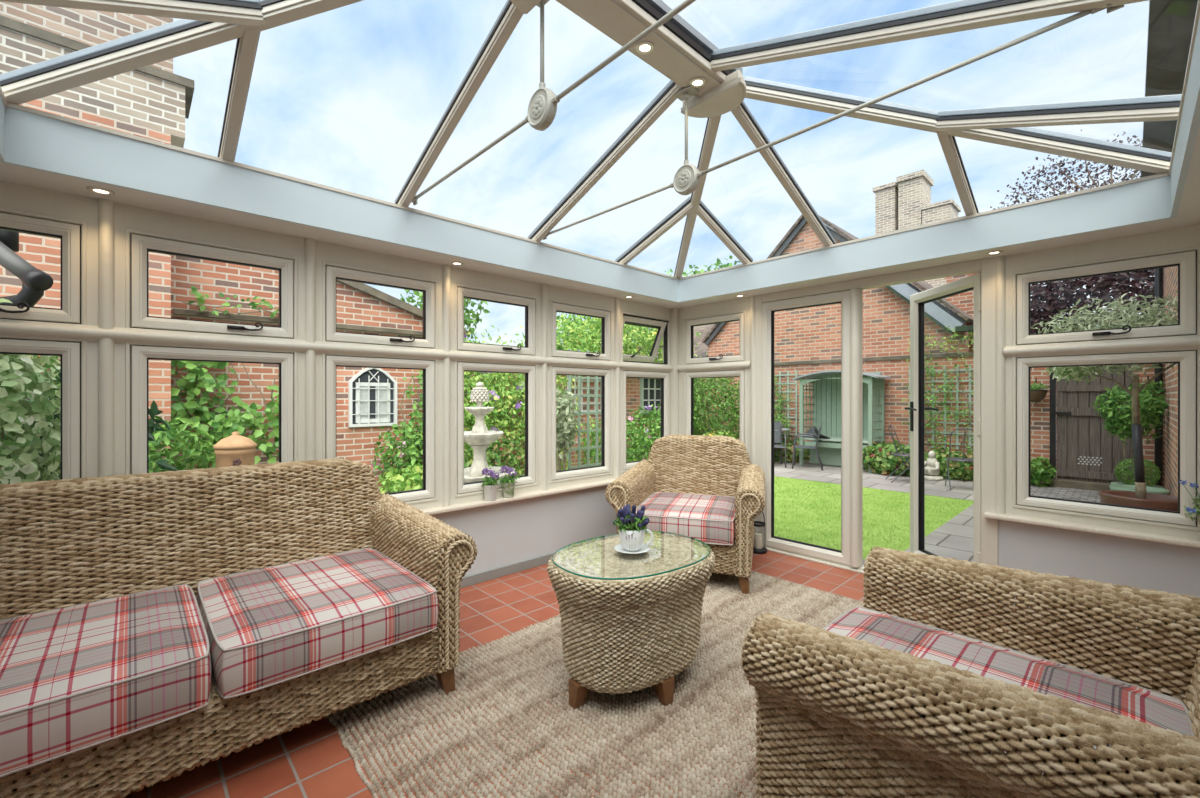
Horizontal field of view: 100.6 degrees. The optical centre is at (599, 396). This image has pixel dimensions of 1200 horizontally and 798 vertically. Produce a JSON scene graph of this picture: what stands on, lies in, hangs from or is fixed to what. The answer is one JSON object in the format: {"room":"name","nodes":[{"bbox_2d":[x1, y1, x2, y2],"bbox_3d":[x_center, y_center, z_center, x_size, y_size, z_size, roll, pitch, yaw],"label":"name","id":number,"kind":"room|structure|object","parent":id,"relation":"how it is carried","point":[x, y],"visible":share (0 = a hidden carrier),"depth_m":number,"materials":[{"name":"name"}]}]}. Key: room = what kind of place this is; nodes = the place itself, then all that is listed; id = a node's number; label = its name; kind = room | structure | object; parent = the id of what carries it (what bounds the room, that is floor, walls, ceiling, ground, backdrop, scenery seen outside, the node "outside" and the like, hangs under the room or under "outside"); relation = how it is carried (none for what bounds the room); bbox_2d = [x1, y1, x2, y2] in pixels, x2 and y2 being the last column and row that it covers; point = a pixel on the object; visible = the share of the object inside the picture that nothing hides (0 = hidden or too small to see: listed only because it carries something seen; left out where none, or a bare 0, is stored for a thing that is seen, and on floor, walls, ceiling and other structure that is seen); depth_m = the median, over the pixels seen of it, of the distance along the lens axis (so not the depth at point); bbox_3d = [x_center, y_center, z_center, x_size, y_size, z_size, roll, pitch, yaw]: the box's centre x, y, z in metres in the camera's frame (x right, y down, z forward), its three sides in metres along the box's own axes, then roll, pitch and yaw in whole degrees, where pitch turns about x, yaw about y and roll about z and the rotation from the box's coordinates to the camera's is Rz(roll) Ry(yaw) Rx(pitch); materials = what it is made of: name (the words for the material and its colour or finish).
{"room":"sunroom","nodes":[
{"label":"sunroom","id":0,"kind":"room"},
{"bbox_2d":[8,485,667,612],"bbox_3d":[-1.019,1.103,3.530,5.135,0.693,0.300,0,0,-43],"label":"wall","id":1,"kind":"structure","parent":0,"point":[506,533],"depth_m":3.80,"materials":[{"name":"white paint"}]},
{"bbox_2d":[0,181,97,574],"bbox_3d":[-2.507,-0.072,1.959,0.805,1.600,0.101,0,0,-43],"label":"window","id":2,"kind":"structure","parent":1,"relation":"in","point":[73,219],"depth_m":2.14,"materials":[{"name":"beige plastic"}]},
{"bbox_2d":[98,198,113,561],"bbox_3d":[-2.189,-0.072,2.209,0.052,1.600,0.030,0,0,-43],"label":"window mullion","id":3,"kind":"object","parent":1,"relation":"attached to","point":[105,206],"depth_m":2.19,"materials":[{"name":"beige plastic"}]},
{"bbox_2d":[305,238,314,460],"bbox_3d":[-1.603,-0.072,2.760,0.052,1.600,0.030,0,0,-43],"label":"trim","id":4,"kind":"structure","parent":1,"relation":"attached to","point":[309,243],"depth_m":2.75,"materials":[{"name":"beige plastic"}]},
{"bbox_2d":[22,479,614,580],"bbox_3d":[-1.006,0.742,3.296,4.835,0.027,0.098,0,0,-43],"label":"trim","id":5,"kind":"structure","parent":1,"relation":"attached to","point":[455,507],"depth_m":3.60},
{"bbox_2d":[481,468,498,500],"bbox_3d":[-0.776,0.614,3.508,0.134,0.229,0.121,0,0,-18],"label":"flower pot","id":6,"kind":"object","parent":5,"relation":"on","point":[490,491],"visible":1,"depth_m":3.47,"materials":[{"name":"white ceramic"}]},
{"bbox_2d":[498,466,519,497],"bbox_3d":[-0.660,0.611,3.609,0.148,0.235,0.161,0,0,-43],"label":"flower pot","id":7,"kind":"object","parent":5,"relation":"on","point":[508,488],"visible":1,"depth_m":3.58,"materials":[{"name":"green ceramic"}]},
{"bbox_2d":[0,202,672,543],"bbox_3d":[-1.039,-0.072,3.332,4.835,1.600,0.111,0,0,-43],"label":"window","id":8,"kind":"structure","parent":1,"relation":"in","point":[138,231],"depth_m":2.44,"materials":[{"name":"beige plastic"}]},
{"bbox_2d":[315,241,441,509],"bbox_3d":[-1.334,-0.072,3.062,0.805,1.600,0.101,0,0,-43],"label":"window","id":9,"kind":"structure","parent":1,"relation":"in","point":[333,262],"depth_m":3.04,"materials":[{"name":"beige plastic"}]},
{"bbox_2d":[442,265,449,506],"bbox_3d":[-1.016,-0.072,3.311,0.052,1.600,0.030,0,0,-43],"label":"trim","id":10,"kind":"structure","parent":1,"relation":"attached to","point":[445,268],"depth_m":3.30,"materials":[{"name":"beige plastic"}]},
{"bbox_2d":[450,267,540,504],"bbox_3d":[-0.747,-0.072,3.613,0.805,1.600,0.101,0,0,-43],"label":"window","id":11,"kind":"structure","parent":1,"relation":"in","point":[464,283],"depth_m":3.56,"materials":[{"name":"beige plastic"}]},
{"bbox_2d":[459,536,614,588],"bbox_3d":[-1.019,1.266,3.311,4.835,0.068,0.018,0,0,-43],"label":"baseboard","id":12,"kind":"structure","parent":1,"relation":"attached to","point":[498,572],"depth_m":3.61,"materials":[{"name":"paint"}]},
{"bbox_2d":[541,284,546,490],"bbox_3d":[-0.429,-0.072,3.863,0.052,1.600,0.030,0,0,-43],"label":"trim","id":13,"kind":"structure","parent":1,"relation":"attached to","point":[543,286],"depth_m":3.85,"materials":[{"name":"beige plastic"}]},
{"bbox_2d":[547,285,613,488],"bbox_3d":[-0.161,-0.072,4.164,0.805,1.600,0.101,0,0,-43],"label":"window","id":14,"kind":"structure","parent":1,"relation":"in","point":[562,300],"depth_m":4.15,"materials":[{"name":"beige plastic"}]},
{"bbox_2d":[614,298,619,478],"bbox_3d":[0.157,-0.072,4.414,0.052,1.600,0.030,0,0,-43],"label":"trim","id":15,"kind":"structure","parent":1,"relation":"attached to","point":[616,300],"depth_m":4.40,"materials":[{"name":"beige plastic"}]},
{"bbox_2d":[620,299,669,475],"bbox_3d":[0.368,-0.072,4.777,0.805,1.600,0.228,0,0,-43],"label":"window","id":16,"kind":"structure","parent":1,"relation":"in","point":[631,313],"depth_m":4.74,"materials":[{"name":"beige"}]},
{"bbox_2d":[670,308,677,434],"bbox_3d":[0.735,-0.072,4.931,0.060,1.600,0.060,0,0,-43],"label":"trim","id":17,"kind":"structure","parent":1,"relation":"attached to","point":[673,311],"depth_m":4.91,"materials":[{"name":"beige plastic"}]},
{"bbox_2d":[0,0,1199,308],"bbox_3d":[0.185,-1.313,2.044,5.095,0.884,3.795,0,0,-43],"label":"roof frame","id":18,"kind":"structure","parent":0,"point":[39,149],"depth_m":2.42,"materials":[{"name":"paint"}]},
{"bbox_2d":[412,0,695,204],"bbox_3d":[-0.121,-1.320,1.848,0.070,0.532,2.899,0,0,-43],"label":"rod","id":19,"kind":"object","parent":18,"relation":"attached to","point":[542,108],"visible":0.98,"depth_m":1.93,"materials":[{"name":"beige paint"}]},
{"bbox_2d":[543,4,1123,239],"bbox_3d":[0.557,-1.320,2.485,0.070,0.532,2.899,0,0,-43],"label":"rod","id":20,"kind":"object","parent":18,"relation":"attached to","point":[687,177],"visible":0.96,"depth_m":2.23,"materials":[{"name":"beige paint"}]},
{"bbox_2d":[124,551,1136,797],"bbox_3d":[0.178,1.340,2.051,4.855,0.080,3.535,0,0,-43],"label":"floor","id":21,"kind":"structure","parent":0,"point":[311,760],"depth_m":1.87,"materials":[{"name":"tile"}]},
{"bbox_2d":[0,458,476,797],"bbox_3d":[-1.566,0.814,1.952,1.889,0.961,1.002,0,0,-43],"label":"wicker sofa","id":22,"kind":"object","parent":21,"relation":"on","point":[207,523],"visible":0.58,"depth_m":2.06,"materials":[{"name":"brown wicker"}]},
{"bbox_2d":[0,584,210,777],"bbox_3d":[-1.776,0.885,1.622,0.754,0.181,0.856,0,0,-43],"label":"seat cushion","id":23,"kind":"object","parent":22,"relation":"on","point":[78,677],"visible":1,"depth_m":1.50,"materials":[{"name":"fabric"}]},
{"bbox_2d":[196,548,438,699],"bbox_3d":[-1.224,0.885,2.141,0.754,0.181,0.856,0,0,-43],"label":"seat cushion","id":24,"kind":"object","parent":22,"relation":"on","point":[269,626],"visible":0.91,"depth_m":1.90,"materials":[{"name":"fabric"}]},
{"bbox_2d":[327,571,932,797],"bbox_3d":[0.625,1.297,2.196,2.796,0.032,2.319,0,0,-43],"label":"jute rug","id":25,"kind":"object","parent":21,"relation":"on","point":[765,595],"visible":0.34,"depth_m":1.97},
{"bbox_2d":[547,531,714,709],"bbox_3d":[0.152,0.999,2.273,0.809,0.587,0.617,0,0,-37],"label":"table","id":26,"kind":"object","parent":25,"relation":"on","point":[630,622],"visible":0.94,"depth_m":2.04,"materials":[{"name":"brown wicker"}]},
{"bbox_2d":[614,544,649,553],"bbox_3d":[0.146,0.697,2.269,0.164,0.017,0.164,0,0,-43],"label":"saucer","id":27,"kind":"object","parent":26,"relation":"on","point":[618,547],"visible":0.63,"depth_m":2.26,"materials":[{"name":"white ceramic"}]},
{"bbox_2d":[613,504,653,550],"bbox_3d":[0.143,0.592,2.268,0.180,0.201,0.178,0,0,-43],"label":"cup","id":28,"kind":"object","parent":27,"relation":"on","point":[632,525],"visible":1,"depth_m":2.23,"materials":[{"name":"white ceramic"}]},
{"bbox_2d":[741,547,1199,797],"bbox_3d":[1.094,0.811,1.328,1.089,0.961,1.002,0,0,-43],"label":"wicker sofa","id":29,"kind":"object","parent":25,"relation":"on","point":[953,722],"visible":0.91,"depth_m":1.20,"materials":[{"name":"beige wicker"}]},
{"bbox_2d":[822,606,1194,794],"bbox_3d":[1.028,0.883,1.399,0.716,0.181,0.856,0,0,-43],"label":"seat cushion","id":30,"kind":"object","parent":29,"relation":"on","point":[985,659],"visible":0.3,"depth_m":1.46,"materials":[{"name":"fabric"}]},
{"bbox_2d":[605,435,764,593],"bbox_3d":[0.699,0.811,3.834,1.089,0.961,1.002,0,0,18],"label":"wicker armchair","id":31,"kind":"object","parent":21,"relation":"on","point":[707,459],"visible":0.62,"depth_m":4.08,"materials":[{"name":"brown wicker"}]},
{"bbox_2d":[636,492,734,544],"bbox_3d":[0.668,0.883,3.743,0.716,0.181,0.856,0,0,18],"label":"seat cushion","id":32,"kind":"object","parent":31,"relation":"on","point":[709,519],"visible":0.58,"depth_m":3.39,"materials":[{"name":"fabric"}]},
{"bbox_2d":[709,483,1199,628],"bbox_3d":[2.049,1.103,3.795,0.300,0.693,3.515,0,0,-43],"label":"wall","id":33,"kind":"structure","parent":0,"point":[1141,564],"depth_m":2.78,"materials":[{"name":"white paint"}]},
{"bbox_2d":[676,297,749,474],"bbox_3d":[1.050,-0.072,4.668,0.111,1.600,0.875,0,0,-43],"label":"window","id":34,"kind":"structure","parent":33,"relation":"in","point":[736,309],"depth_m":4.64,"materials":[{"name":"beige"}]},
{"bbox_2d":[750,296,754,545],"bbox_3d":[1.327,0.214,4.329,0.030,2.172,0.060,0,0,-43],"label":"trim","id":35,"kind":"structure","parent":33,"relation":"attached to","point":[752,298],"depth_m":4.31,"materials":[{"name":"beige plastic"}]},
{"bbox_2d":[755,257,997,578],"bbox_3d":[1.934,0.214,3.731,0.126,2.172,1.661,0,0,-43],"label":"door","id":36,"kind":"structure","parent":33,"relation":"in","point":[849,294],"depth_m":3.75,"materials":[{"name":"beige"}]},
{"bbox_2d":[905,272,980,562],"bbox_3d":[2.470,0.233,3.553,0.182,2.055,0.746,0,0,0],"label":"door","id":37,"kind":"structure","parent":36,"relation":"attached to","point":[917,408],"depth_m":3.84,"materials":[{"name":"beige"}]},
{"bbox_2d":[995,255,1005,513],"bbox_3d":[2.485,-0.072,3.096,0.030,1.600,0.052,0,0,-43],"label":"trim","id":38,"kind":"structure","parent":33,"relation":"attached to","point":[1000,261],"depth_m":3.08,"materials":[{"name":"beige plastic"}]},
{"bbox_2d":[983,512,1199,547],"bbox_3d":[2.772,0.742,2.764,0.098,0.027,1.023,0,0,-43],"label":"trim","id":39,"kind":"structure","parent":33,"relation":"on","point":[1180,541],"depth_m":2.75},
{"bbox_2d":[1003,225,1199,539],"bbox_3d":[2.830,-0.072,2.773,0.111,1.600,0.955,0,0,-43],"label":"window","id":40,"kind":"structure","parent":33,"relation":"in","point":[1180,247],"depth_m":2.76,"materials":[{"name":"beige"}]},
{"label":"outside","id":41,"kind":"structure","parent":0,"visible":0},
{"bbox_3d":[3.287,1.495,7.370,25.000,0.090,18.000,0,0,-43],"label":"ground","id":42,"kind":"structure","parent":41,"visible":0},
{"bbox_2d":[0,99,170,468],"bbox_3d":[-6.194,-0.565,3.470,4.840,4.070,0.500,0,0,-43],"label":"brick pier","id":43,"kind":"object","parent":42,"relation":"on","point":[42,252],"visible":0.2,"depth_m":4.62,"materials":[{"name":"red brick"}]},
{"bbox_2d":[0,1,193,147],"bbox_3d":[-6.026,-4.900,3.765,4.550,4.600,0.760,0,0,-43],"label":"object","id":44,"kind":"structure","parent":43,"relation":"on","point":[153,97],"depth_m":4.62,"materials":[{"name":"brick"}]},
{"bbox_2d":[171,360,278,466],"bbox_3d":[-3.955,0.055,5.496,1.471,1.473,0.494,0,0,-43],"label":"climbing plant","id":45,"kind":"object","parent":43,"relation":"attached to","point":[222,427],"visible":0.56,"depth_m":5.39,"materials":[{"name":"green plant"}]},
{"bbox_2d":[370,419,422,492],"bbox_3d":[-2.452,0.890,6.643,1.151,1.210,0.841,0,0,-30],"label":"shrub","id":46,"kind":"object","parent":42,"relation":"on","point":[411,450],"visible":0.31,"depth_m":6.44,"materials":[{"name":"green plant"}]},
{"bbox_2d":[376,463,422,493],"bbox_3d":[-2.176,1.123,6.070,1.075,0.705,0.850,0,0,-22],"label":"shrub","id":47,"kind":"object","parent":42,"relation":"on","point":[404,484],"visible":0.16,"depth_m":5.83,"materials":[{"name":"green plant"}]},
{"bbox_2d":[400,289,489,338],"bbox_3d":[-3.513,-0.858,11.141,1.806,4.575,2.086,0,0,-28],"label":"tree","id":48,"kind":"object","parent":42,"relation":"on","point":[467,320],"visible":0.12,"depth_m":10.98,"materials":[{"name":"green plant"}]},
{"bbox_2d":[171,255,722,493],"bbox_3d":[-2.547,-1.040,7.445,15.600,5.020,0.300,0,0,-43],"label":"wall","id":49,"kind":"structure","parent":42,"relation":"on","point":[353,307],"depth_m":6.44,"materials":[{"name":"red brick"}]},
{"bbox_2d":[173,308,422,335],"bbox_3d":[-3.342,-0.907,6.451,3.320,0.055,0.060,0,0,-43],"label":"string course","id":50,"kind":"object","parent":49,"relation":"attached to","point":[175,311],"visible":0.64,"depth_m":5.85,"materials":[{"name":"brick"}]},
{"bbox_2d":[183,285,278,318],"bbox_3d":[-3.973,-1.036,5.522,1.003,0.323,0.429,0,0,-43],"label":"climbing plant","id":51,"kind":"object","parent":50,"relation":"attached to","point":[201,300],"visible":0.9,"depth_m":5.52,"materials":[{"name":"green plant"}]},
{"bbox_2d":[348,368,396,426],"bbox_3d":[-3.058,-0.010,6.725,0.620,0.820,0.050,0,0,-43],"label":"arched window","id":52,"kind":"structure","parent":49,"relation":"in","point":[372,392],"depth_m":6.72,"materials":[{"name":"white"}]},
{"bbox_2d":[357,386,386,423],"bbox_3d":[-3.071,0.095,6.731,0.397,0.530,0.004,0,0,-43],"label":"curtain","id":53,"kind":"object","parent":52,"relation":"hanging from","point":[371,400],"depth_m":6.72,"materials":[{"name":"white fabric"}]},
{"bbox_2d":[336,279,466,335],"bbox_3d":[-5.218,-2.285,4.943,8.280,2.730,0.490,0,0,-43],"label":"coping","id":54,"kind":"object","parent":49,"relation":"on","point":[361,287],"visible":0.11,"depth_m":6.77,"materials":[{"name":"stone"}]},
{"bbox_2d":[399,370,422,464],"bbox_3d":[-2.421,0.339,6.914,0.581,1.700,0.506,0,0,-43],"label":"climbing plant","id":55,"kind":"object","parent":49,"relation":"attached to","point":[416,413],"visible":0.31,"depth_m":6.91,"materials":[{"name":"green plant"}]},
{"bbox_2d":[556,313,600,352],"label":"climbing plant","id":56,"kind":"object","parent":49,"relation":"on","point":[596,332],"depth_m":8.72,"materials":[{"name":"green plant"}]},
{"bbox_2d":[623,324,657,355],"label":"climbing plant","id":57,"kind":"object","parent":49,"relation":"on","point":[629,336],"depth_m":9.54,"materials":[{"name":"green plant"}]},
{"bbox_2d":[640,378,660,415],"bbox_3d":[1.117,-0.015,10.628,0.800,0.830,0.080,0,0,-43],"label":"sash window","id":58,"kind":"structure","parent":49,"relation":"in","point":[650,388],"depth_m":10.57,"materials":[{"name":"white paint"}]},
{"bbox_2d":[464,325,590,475],"bbox_3d":[-1.171,0.170,7.430,2.479,2.652,1.193,0,0,-43],"label":"climbing plant","id":59,"kind":"object","parent":42,"relation":"on","point":[489,382],"visible":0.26,"depth_m":7.38,"materials":[{"name":"green plant"}]},
{"bbox_2d":[523,312,651,354],"bbox_3d":[-0.083,-0.838,16.546,4.826,4.536,4.368,0,0,-24],"label":"tree","id":60,"kind":"object","parent":42,"relation":"on","point":[570,317],"visible":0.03,"depth_m":15.58,"materials":[{"name":"green plant"}]},
{"bbox_2d":[774,436,809,462],"bbox_3d":[4.081,1.182,10.911,0.626,0.662,1.159,0,0,-43],"label":"plant","id":61,"kind":"object","parent":42,"relation":"on","point":[789,444],"visible":0.48,"depth_m":10.71,"materials":[{"name":"green plant"}]},
{"bbox_2d":[774,460,973,500],"bbox_3d":[3.425,1.435,10.450,2.580,0.030,7.700,0,0,-43],"label":"paving","id":62,"kind":"object","parent":42,"relation":"on","point":[960,489],"depth_m":8.42,"materials":[{"name":"stone"}]},
{"bbox_2d":[694,377,738,438],"bbox_3d":[2.432,0.384,10.753,1.531,2.078,1.529,0,0,-21],"label":"shrub","id":63,"kind":"object","parent":62,"relation":"on","point":[717,401],"visible":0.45,"depth_m":10.33,"materials":[{"name":"green plant"}]},
{"bbox_2d":[792,370,890,471],"bbox_3d":[4.834,0.455,10.017,0.820,1.930,1.600,0,0,-43],"label":"arbour","id":64,"kind":"object","parent":62,"relation":"on","point":[826,385],"visible":0.77,"depth_m":10.25,"materials":[{"name":"green paint"}]},
{"bbox_2d":[925,451,942,480],"bbox_3d":[5.679,1.175,8.548,0.344,0.490,0.344,0,0,-43],"label":"stone statue","id":65,"kind":"object","parent":62,"relation":"on","point":[932,471],"visible":0.93,"depth_m":8.46,"materials":[{"name":"white stone"}]},
{"bbox_2d":[901,349,973,477],"bbox_3d":[6.198,0.308,8.838,0.482,2.296,1.575,0,0,-43],"label":"climbing plant","id":66,"kind":"object","parent":62,"relation":"on","point":[955,366],"visible":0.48,"depth_m":8.96,"materials":[{"name":"green plant"}]},
{"bbox_2d":[774,475,973,558],"bbox_3d":[1.916,1.437,7.179,4.100,0.026,5.000,0,0,-43],"label":"lawn","id":67,"kind":"structure","parent":42,"relation":"on","point":[805,488],"depth_m":6.01,"materials":[{"name":"green plant"}]},
{"bbox_2d":[568,349,600,468],"bbox_3d":[-0.134,0.245,6.282,0.665,2.350,0.090,0,0,-43],"label":"trellis","id":68,"kind":"object","parent":67,"relation":"on","point":[579,395],"visible":0.2,"depth_m":6.25,"materials":[{"name":"green paint"}]},
{"bbox_2d":[574,415,653,466],"bbox_3d":[0.309,0.886,8.264,1.408,1.176,1.170,0,0,-43],"label":"shrub","id":69,"kind":"object","parent":67,"relation":"on","point":[632,453],"visible":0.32,"depth_m":8.03,"materials":[{"name":"green plant"}]},
{"bbox_2d":[626,401,660,456],"bbox_3d":[0.988,0.751,9.212,1.004,1.355,0.964,0,0,-13],"label":"shrub","id":70,"kind":"object","parent":67,"relation":"on","point":[654,427],"visible":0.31,"depth_m":9.01,"materials":[{"name":"green plant"}]},
{"bbox_2d":[863,439,909,475],"bbox_3d":[5.355,1.127,9.195,0.945,0.687,1.203,0,0,-43],"label":"plant","id":71,"kind":"object","parent":42,"relation":"on","point":[883,462],"visible":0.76,"depth_m":9.00,"materials":[{"name":"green plant"}]},
{"bbox_2d":[873,169,960,305],"bbox_3d":[9.918,-2.710,15.646,1.120,8.260,2.140,0,0,-43],"label":"chimney stack","id":72,"kind":"object","parent":42,"relation":"on","point":[906,203],"visible":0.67,"depth_m":15.37,"materials":[{"name":"brick"}]},
{"bbox_2d":[708,222,1164,486],"bbox_3d":[5.569,-1.225,10.125,0.300,5.390,7.810,0,0,-43],"label":"wall","id":73,"kind":"structure","parent":42,"relation":"on","point":[810,333],"depth_m":9.82,"materials":[{"name":"red brick"}]},
{"bbox_2d":[633,324,713,362],"bbox_3d":[2.434,-1.600,15.214,2.500,1.400,4.400,0,0,-43],"label":"tiled roof","id":74,"kind":"structure","parent":73,"relation":"on","point":[701,348],"depth_m":14.80,"materials":[{"name":"tile"}]},
{"bbox_2d":[702,214,973,345],"bbox_3d":[6.186,-2.561,12.009,4.220,2.907,6.091,0,0,-43],"label":"gable roof","id":75,"kind":"structure","parent":73,"relation":"on","point":[942,316],"depth_m":9.44,"materials":[{"name":"tile"}]},
{"bbox_2d":[774,352,973,364],"bbox_3d":[4.824,-0.752,10.666,0.045,0.065,6.100,0,0,-43],"label":"string course","id":76,"kind":"object","parent":73,"relation":"attached to","point":[962,353],"visible":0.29,"depth_m":9.83,"materials":[{"name":"brick"}]},
{"bbox_2d":[909,365,973,448],"bbox_3d":[6.350,0.195,9.013,0.028,1.510,1.336,0,0,-43],"label":"trellis","id":77,"kind":"object","parent":73,"relation":"attached to","point":[957,443],"visible":0.38,"depth_m":8.97,"materials":[{"name":"green paint"}]},
{"bbox_2d":[1050,365,1131,482],"bbox_3d":[7.585,0.420,7.724,0.110,2.000,0.910,0,0,-43],"label":"gate","id":78,"kind":"object","parent":73,"relation":"attached to","point":[1086,451],"visible":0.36,"depth_m":7.77,"materials":[{"name":"grey"}]},
{"bbox_2d":[905,504,973,561],"bbox_3d":[4.438,1.435,4.918,4.680,0.030,1.750,0,0,-43],"label":"paving","id":79,"kind":"object","parent":42,"relation":"on","point":[954,539],"visible":0.08,"depth_m":4.95,"materials":[{"name":"stone"}]},
{"bbox_2d":[1031,290,1177,510],"bbox_3d":[4.986,0.229,4.702,1.171,2.382,1.354,0,0,-43],"label":"tree","id":80,"kind":"object","parent":79,"relation":"on","point":[1139,497],"visible":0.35,"depth_m":4.65,"materials":[{"name":"green plant"}]},
{"bbox_2d":[925,449,973,480],"bbox_3d":[6.089,1.193,8.641,0.780,0.564,1.166,0,0,-43],"label":"plant","id":81,"kind":"object","parent":42,"relation":"on","point":[965,470],"visible":0.52,"depth_m":8.47,"materials":[{"name":"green plant"}]},
{"bbox_2d":[945,273,976,351],"bbox_3d":[7.402,-0.615,9.927,0.300,4.070,0.810,0,0,-43],"label":"wall","id":82,"kind":"structure","parent":42,"relation":"on","point":[964,301],"depth_m":9.88,"materials":[{"name":"red brick"}]},
{"bbox_2d":[1031,483,1099,502],"bbox_3d":[6.872,1.435,7.205,2.000,0.030,1.750,0,0,-43],"label":"paving","id":83,"kind":"object","parent":42,"relation":"on","point":[1053,492],"visible":0.14,"depth_m":7.29,"materials":[{"name":"stone"}]},
{"bbox_2d":[1031,457,1056,486],"bbox_3d":[6.955,1.211,7.982,0.500,0.503,0.540,0,0,-29],"label":"plant","id":84,"kind":"object","parent":83,"relation":"on","point":[1039,474],"visible":0.61,"depth_m":7.86,"materials":[{"name":"green plant"}]},
{"bbox_2d":[1046,479,1110,490],"bbox_3d":[7.505,1.370,7.663,0.250,0.100,0.950,0,0,-43],"label":"step","id":85,"kind":"structure","parent":83,"relation":"on","point":[1096,486],"depth_m":7.65,"materials":[{"name":"stone"}]},
{"bbox_2d":[1092,383,1168,481],"bbox_3d":[7.165,0.616,6.735,0.760,1.610,0.736,0,0,-21],"label":"shrub","id":86,"kind":"object","parent":83,"relation":"on","point":[1115,417],"visible":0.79,"depth_m":6.63,"materials":[{"name":"green plant"}]},
{"bbox_2d":[1111,458,1164,488],"bbox_3d":[6.813,1.095,6.319,0.470,0.650,0.470,0,0,-43],"label":"box ball","id":87,"kind":"object","parent":83,"relation":"on","point":[1156,474],"visible":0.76,"depth_m":6.28,"materials":[{"name":"green plant"}]},
{"bbox_2d":[1111,482,1164,488],"bbox_3d":[6.813,1.270,6.319,0.470,0.300,0.470,0,0,-43],"label":"pot","id":88,"kind":"object","parent":83,"relation":"on","point":[1112,483],"depth_m":6.29,"materials":[{"name":"ceramic"}]},
{"bbox_2d":[990,130,1142,441],"bbox_3d":[11.606,-2.338,11.829,1.715,7.517,3.849,0,0,-38],"label":"branches","id":89,"kind":"object","parent":42,"relation":"on","point":[1059,165],"visible":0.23,"depth_m":11.91,"materials":[{"name":"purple plant"}]},
{"bbox_2d":[1031,268,1163,385],"bbox_3d":[10.448,-0.914,9.071,2.658,4.676,5.597,0,0,-43],"label":"tree","id":90,"kind":"object","parent":42,"relation":"on","point":[1049,293],"visible":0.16,"depth_m":9.36,"materials":[{"name":"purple plant"}]},
{"bbox_2d":[1164,266,1177,496],"bbox_3d":[7.229,-2.865,3.554,6.880,8.670,4.040,0,0,-43],"label":"wall","id":91,"kind":"structure","parent":42,"relation":"on","point":[1170,273],"depth_m":5.99,"materials":[{"name":"red brick"}]},
{"bbox_2d":[1155,268,1162,485],"bbox_3d":[8.020,-0.440,7.152,0.076,3.720,0.080,0,0,-43],"label":"downpipe","id":92,"kind":"object","parent":91,"relation":"attached to","point":[1159,271],"visible":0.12,"depth_m":7.12,"materials":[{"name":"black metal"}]},
{"bbox_2d":[1141,0,1197,177],"bbox_3d":[5.777,-2.960,5.099,6.880,0.120,0.280,0,0,-43],"label":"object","id":93,"kind":"object","parent":91,"relation":"attached to","point":[1170,22],"depth_m":4.25,"materials":[{"name":"wood"}]},
{"bbox_3d":[-3.507,1.435,3.867,8.300,0.030,3.600,0,0,-43],"label":"paving","id":94,"kind":"object","parent":42,"relation":"on","visible":0},
{"bbox_2d":[0,230,52,306],"bbox_3d":[-3.707,0.142,3.046,0.756,2.556,0.196,0,0,1],"label":"pipe","id":95,"kind":"object","parent":94,"relation":"on","point":[35,281],"visible":0.86,"depth_m":3.00,"materials":[{"name":"grey"}]},
{"bbox_2d":[0,298,60,541],"bbox_3d":[-3.239,0.446,2.517,0.847,1.951,0.936,0,0,-29],"label":"shrub","id":96,"kind":"object","parent":94,"relation":"on","point":[22,421],"visible":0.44,"depth_m":2.56,"materials":[{"name":"green plant"}]},
{"bbox_2d":[0,362,177,476],"bbox_3d":[-3.645,0.583,3.467,1.105,1.697,1.199,0,0,-43],"label":"shrub","id":97,"kind":"object","parent":94,"relation":"on","point":[154,425],"visible":0.02,"depth_m":3.80,"materials":[{"name":"green plant"}]},
{"bbox_2d":[149,414,218,472],"bbox_3d":[-3.959,0.788,4.492,0.942,1.268,1.013,0,0,-43],"label":"shrub","id":98,"kind":"object","parent":94,"relation":"on","point":[190,456],"visible":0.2,"depth_m":4.49,"materials":[{"name":"green plant"}]},
{"bbox_2d":[213,431,256,467],"bbox_3d":[-3.290,0.868,4.497,0.400,1.105,0.400,0,0,-43],"label":"chimney pot","id":99,"kind":"object","parent":94,"relation":"on","point":[236,449],"visible":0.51,"depth_m":4.39,"materials":[{"name":"ceramic"}]},
{"bbox_2d":[464,382,515,482],"bbox_3d":[-1.458,0.620,5.993,0.880,1.600,0.889,0,0,-13],"label":"stone fountain","id":100,"kind":"object","parent":94,"relation":"on","point":[480,437],"visible":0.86,"depth_m":5.92,"materials":[{"name":"white stone"}]},
{"bbox_2d":[464,430,503,445],"bbox_3d":[-1.441,0.508,5.990,0.582,0.163,0.576,0,0,-43],"label":"bowl","id":101,"kind":"object","parent":100,"relation":"on","point":[474,437],"depth_m":5.83,"materials":[{"name":"stone"}]},
{"bbox_2d":[464,466,515,482],"bbox_3d":[-1.438,0.991,5.988,0.889,0.178,0.880,0,0,-43],"label":"bowl","id":102,"kind":"object","parent":100,"relation":"on","point":[470,475],"depth_m":5.89,"materials":[{"name":"stone"}]},
{"bbox_2d":[464,435,523,475],"bbox_3d":[-1.489,0.991,6.988,1.074,0.917,0.781,0,0,-43],"label":"shrub","id":103,"kind":"object","parent":94,"relation":"on","point":[502,449],"visible":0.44,"depth_m":6.92,"materials":[{"name":"green plant"}]},
{"bbox_2d":[556,388,580,470],"bbox_3d":[-0.462,0.660,5.711,0.445,1.522,0.596,0,0,-43],"label":"shrub","id":104,"kind":"object","parent":94,"relation":"on","point":[564,439],"visible":0.68,"depth_m":5.63,"materials":[{"name":"green plant"}]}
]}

